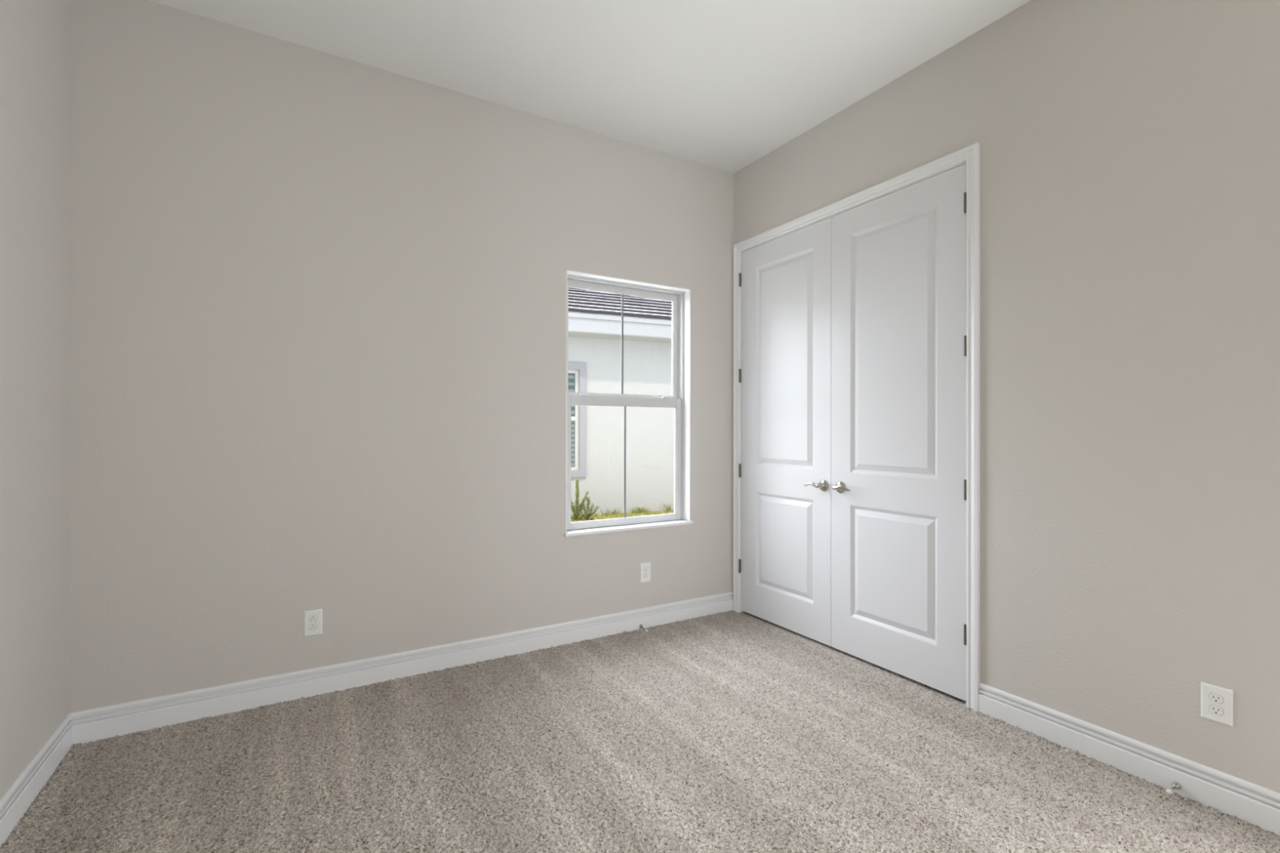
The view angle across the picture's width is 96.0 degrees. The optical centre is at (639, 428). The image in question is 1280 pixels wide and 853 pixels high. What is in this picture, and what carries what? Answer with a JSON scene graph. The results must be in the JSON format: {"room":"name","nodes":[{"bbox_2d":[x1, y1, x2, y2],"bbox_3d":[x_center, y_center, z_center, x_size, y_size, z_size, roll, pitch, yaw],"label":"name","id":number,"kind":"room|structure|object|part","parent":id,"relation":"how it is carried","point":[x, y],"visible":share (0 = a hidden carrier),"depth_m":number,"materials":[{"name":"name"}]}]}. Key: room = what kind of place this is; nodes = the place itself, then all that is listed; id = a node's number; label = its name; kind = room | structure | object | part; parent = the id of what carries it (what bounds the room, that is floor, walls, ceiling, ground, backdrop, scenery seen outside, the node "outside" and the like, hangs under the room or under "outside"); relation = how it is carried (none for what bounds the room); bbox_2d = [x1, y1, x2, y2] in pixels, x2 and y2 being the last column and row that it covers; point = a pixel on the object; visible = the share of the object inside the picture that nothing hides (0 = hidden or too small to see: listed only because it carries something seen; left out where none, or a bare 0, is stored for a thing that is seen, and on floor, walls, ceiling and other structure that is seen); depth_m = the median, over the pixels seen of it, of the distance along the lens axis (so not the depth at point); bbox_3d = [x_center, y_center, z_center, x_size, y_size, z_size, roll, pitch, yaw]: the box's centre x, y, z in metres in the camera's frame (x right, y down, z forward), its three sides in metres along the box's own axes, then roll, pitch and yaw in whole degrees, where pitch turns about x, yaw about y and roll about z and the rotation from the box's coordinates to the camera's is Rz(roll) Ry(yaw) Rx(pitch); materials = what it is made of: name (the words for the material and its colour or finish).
{"room":"empty bedroom","nodes":[
{"label":"empty bedroom","id":0,"kind":"room"},
{"bbox_2d":[0,0,72,798],"bbox_3d":[-1.211,-0.263,0.378,0.160,3.070,4.360,0,0,-31],"label":"wall","id":1,"kind":"structure","parent":0,"point":[36,36],"depth_m":1.97,"materials":[{"name":"grey paint"}]},
{"bbox_2d":[0,712,72,848],"bbox_3d":[-1.180,1.194,0.487,0.015,0.138,4.200,0,0,-31],"label":"baseboard","id":2,"kind":"structure","parent":1,"relation":"attached to","point":[15,802],"depth_m":1.95,"materials":[{"name":"white"}]},
{"bbox_2d":[68,0,733,712],"bbox_3d":[-0.845,-0.253,3.230,3.717,3.070,0.160,0,0,-31],"label":"wall","id":3,"kind":"structure","parent":0,"point":[318,299],"depth_m":2.76,"materials":[{"name":"grey paint"}]},
{"bbox_2d":[303,608,322,636],"bbox_3d":[-1.539,0.916,2.715,0.076,0.119,0.007,0,0,-31],"label":"wall outlet","id":4,"kind":"object","parent":3,"relation":"attached to","point":[313,620],"visible":1,"depth_m":2.71,"materials":[{"name":"white plastic"}]},
{"bbox_2d":[308,615,317,622],"bbox_3d":[-1.538,0.896,2.713,0.036,0.030,0.002,0,0,-31],"label":"receptacle","id":5,"kind":"object","parent":4,"relation":"attached to","point":[311,618],"depth_m":2.71,"materials":[{"name":"white plastic"}]},
{"bbox_2d":[308,623,317,630],"bbox_3d":[-1.538,0.935,2.713,0.036,0.030,0.002,0,0,-31],"label":"receptacle","id":6,"kind":"object","parent":4,"relation":"attached to","point":[311,626],"depth_m":2.71,"materials":[{"name":"white plastic"}]},
{"bbox_2d":[69,591,733,744],"bbox_3d":[-0.810,1.203,3.146,3.379,0.138,0.015,0,0,-31],"label":"baseboard","id":7,"kind":"structure","parent":3,"relation":"attached to","point":[92,725],"depth_m":2.81,"materials":[{"name":"white"}]},
{"bbox_2d":[639,624,648,631],"bbox_3d":[0.025,1.246,3.592,0.025,0.029,0.078,0,0,-31],"label":"door stop","id":8,"kind":"object","parent":7,"relation":"attached to","point":[640,625],"visible":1,"depth_m":3.60,"materials":[{"name":"grey metal"}]},
{"bbox_2d":[564,270,693,537],"bbox_3d":[-0.083,-0.146,3.672,0.919,1.565,0.164,0,0,-31],"label":"window","id":9,"kind":"structure","parent":3,"relation":"in","point":[680,399],"depth_m":3.78,"materials":[{"name":"white plastic"}]},
{"bbox_3d":[-0.111,-0.541,3.720,0.854,0.732,0.026,0,0,-31],"label":"sash","id":10,"kind":"part","parent":9,"relation":"part of","materials":[{"name":"clear glass"}]},
{"bbox_3d":[-0.094,0.208,3.686,0.854,0.814,0.026,0,0,-31],"label":"sash","id":11,"kind":"part","parent":9,"relation":"part of","materials":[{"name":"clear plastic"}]},
{"bbox_3d":[-0.084,0.627,3.669,0.919,0.020,0.164,0,0,-31],"label":"sill","id":12,"kind":"part","parent":9,"relation":"part of","materials":[{"name":"white"}]},
{"bbox_2d":[640,562,650,582],"bbox_3d":[0.036,0.915,3.657,0.076,0.119,0.007,0,0,-31],"label":"wall outlet","id":13,"kind":"object","parent":3,"relation":"attached to","point":[645,568],"visible":1,"depth_m":3.65,"materials":[{"name":"white plastic"}]},
{"bbox_2d":[643,567,648,572],"bbox_3d":[0.037,0.895,3.655,0.034,0.028,0.002,0,0,-31],"label":"receptacle","id":14,"kind":"object","parent":13,"relation":"attached to","point":[645,569],"depth_m":3.65,"materials":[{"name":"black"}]},
{"bbox_2d":[643,573,648,577],"bbox_3d":[0.037,0.934,3.655,0.034,0.028,0.002,0,0,-31],"label":"receptacle","id":15,"kind":"object","parent":13,"relation":"attached to","point":[645,575],"depth_m":3.65,"materials":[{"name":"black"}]},
{"bbox_2d":[149,0,1031,173],"bbox_3d":[0.532,-1.851,1.522,4.317,0.120,4.530,0,0,-31],"label":"ceiling","id":16,"kind":"structure","parent":0,"point":[723,85],"depth_m":2.72,"materials":[{"name":"white paint"}]},
{"bbox_2d":[0,609,1279,852],"bbox_3d":[0.554,1.254,1.523,4.059,0.022,4.203,0,0,-31],"label":"floor","id":17,"kind":"structure","parent":0,"point":[730,731],"depth_m":2.11,"materials":[{"name":"carpet"}]},
{"bbox_2d":[733,0,1279,793],"bbox_3d":[1.850,-0.252,2.208,0.180,3.070,4.360,0,0,-31],"label":"wall","id":18,"kind":"structure","parent":0,"point":[1130,149],"depth_m":2.15,"materials":[{"name":"grey paint"}]},
{"bbox_2d":[738,217,831,646],"bbox_3d":[0.879,0.019,3.630,0.097,2.458,0.785,0,0,-31],"label":"door","id":19,"kind":"structure","parent":18,"relation":"in","point":[784,374],"depth_m":3.59,"materials":[{"name":"white paint"}]},
{"bbox_3d":[0.993,0.327,3.359,0.018,0.032,0.109,0,0,-34],"label":"lever","id":20,"kind":"part","parent":19,"relation":"part of","materials":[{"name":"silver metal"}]},
{"bbox_3d":[1.040,0.332,3.327,0.058,0.065,0.065,0,0,-31],"label":"handle","id":21,"kind":"part","parent":19,"relation":"part of","materials":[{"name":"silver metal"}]},
{"bbox_2d":[732,142,979,711],"bbox_3d":[1.152,-0.001,3.338,0.177,2.550,1.679,0,0,-31],"label":"door frame","id":22,"kind":"structure","parent":18,"relation":"attached to","point":[971,153],"depth_m":2.62,"materials":[{"name":"white wood"}]},
{"bbox_2d":[831,164,966,701],"bbox_3d":[1.283,0.017,2.955,0.097,2.458,0.781,0,0,-31],"label":"door","id":23,"kind":"structure","parent":18,"relation":"in","point":[899,337],"depth_m":2.92,"materials":[{"name":"white paint"}]},
{"bbox_3d":[1.101,0.331,3.225,0.058,0.065,0.065,0,0,-31],"label":"handle","id":24,"kind":"part","parent":23,"relation":"part of","materials":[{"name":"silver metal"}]},
{"bbox_3d":[1.107,0.327,3.168,0.018,0.032,0.109,0,0,-28],"label":"lever","id":25,"kind":"part","parent":23,"relation":"part of","materials":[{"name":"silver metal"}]},
{"bbox_2d":[977,682,1279,835],"bbox_3d":[1.818,1.204,2.063,0.015,0.138,1.188,0,0,-31],"label":"baseboard","id":26,"kind":"structure","parent":18,"relation":"attached to","point":[1260,806],"depth_m":2.07,"materials":[{"name":"white"}]},
{"bbox_2d":[1165,781,1181,795],"bbox_3d":[1.820,1.233,1.970,0.077,0.025,0.025,0,0,-31],"label":"door stop","id":27,"kind":"object","parent":26,"relation":"attached to","point":[1176,785],"visible":1,"depth_m":1.98,"materials":[{"name":"grey metal"}]},
{"bbox_2d":[1200,681,1233,727],"bbox_3d":[1.913,0.916,1.913,0.007,0.119,0.078,0,0,-31],"label":"wall outlet","id":28,"kind":"object","parent":18,"relation":"attached to","point":[1216,702],"visible":1,"depth_m":1.91,"materials":[{"name":"white plastic"}]},
{"bbox_2d":[1208,693,1223,703],"bbox_3d":[1.911,0.896,1.912,0.002,0.030,0.036,0,0,-31],"label":"receptacle","id":29,"kind":"object","parent":28,"relation":"attached to","point":[1214,698],"depth_m":1.91,"materials":[{"name":"white plastic"}]},
{"bbox_2d":[1208,704,1223,715],"bbox_3d":[1.911,0.935,1.912,0.002,0.030,0.036,0,0,-31],"label":"receptacle","id":30,"kind":"object","parent":28,"relation":"attached to","point":[1214,709],"depth_m":1.91,"materials":[{"name":"white plastic"}]},
{"label":"outside","id":31,"kind":"structure","parent":0,"visible":0},
{"bbox_2d":[570,510,674,522],"bbox_3d":[-1.779,1.588,11.989,28.000,0.100,15.839,0,0,-31],"label":"ground","id":32,"kind":"structure","parent":31,"point":[600,515],"depth_m":10.05,"materials":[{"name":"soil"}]},
{"bbox_2d":[570,478,589,520],"bbox_3d":[-1.049,1.162,9.453,0.444,0.741,0.296,0,0,-31],"label":"shrub","id":33,"kind":"object","parent":32,"relation":"on","point":[579,509],"visible":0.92,"depth_m":9.46,"materials":[{"name":"green plant"}]},
{"bbox_2d":[579,496,599,520],"bbox_3d":[-0.830,1.327,9.503,0.410,0.422,0.205,0,0,-23],"label":"shrub","id":34,"kind":"object","parent":32,"relation":"on","point":[591,509],"visible":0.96,"depth_m":9.52,"materials":[{"name":"green plant"}]},
{"bbox_2d":[600,506,623,515],"bbox_3d":[-0.484,1.455,10.202,0.560,0.168,0.600,0,0,-31],"label":"tuft","id":35,"kind":"object","parent":32,"relation":"on","point":[614,511],"visible":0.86,"depth_m":10.14,"materials":[{"name":"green plant"}]},
{"bbox_2d":[568,287,674,515],"bbox_3d":[-0.187,-1.165,14.966,10.618,5.431,9.341,0,0,-23],"label":"house","id":36,"kind":"structure","parent":32,"relation":"on","point":[594,317],"depth_m":10.37,"materials":[{"name":"grey paint"}]},
{"bbox_3d":[-1.512,-0.142,10.026,0.775,1.650,0.005,0,0,-23],"label":"pane","id":37,"kind":"part","parent":36,"relation":"part of","materials":[{"name":"grey"}]},
{"bbox_2d":[568,375,574,466],"bbox_3d":[-1.509,-0.133,10.020,0.765,1.600,0.005,0,0,-23],"label":"blind","id":38,"kind":"object","parent":36,"relation":"hanging from","point":[571,378],"depth_m":10.15,"materials":[{"name":"grey"}]},
{"bbox_2d":[631,506,654,514],"bbox_3d":[0.056,1.466,10.413,0.521,0.150,0.516,0,0,-31],"label":"tuft","id":39,"kind":"object","parent":32,"relation":"on","point":[638,509],"visible":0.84,"depth_m":10.38,"materials":[{"name":"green plant"}]},
{"bbox_2d":[663,502,673,511],"bbox_3d":[0.518,1.443,10.646,0.323,0.198,0.326,0,0,-31],"label":"tuft","id":40,"kind":"object","parent":32,"relation":"on","point":[668,508],"visible":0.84,"depth_m":10.62,"materials":[{"name":"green plant"}]}
]}

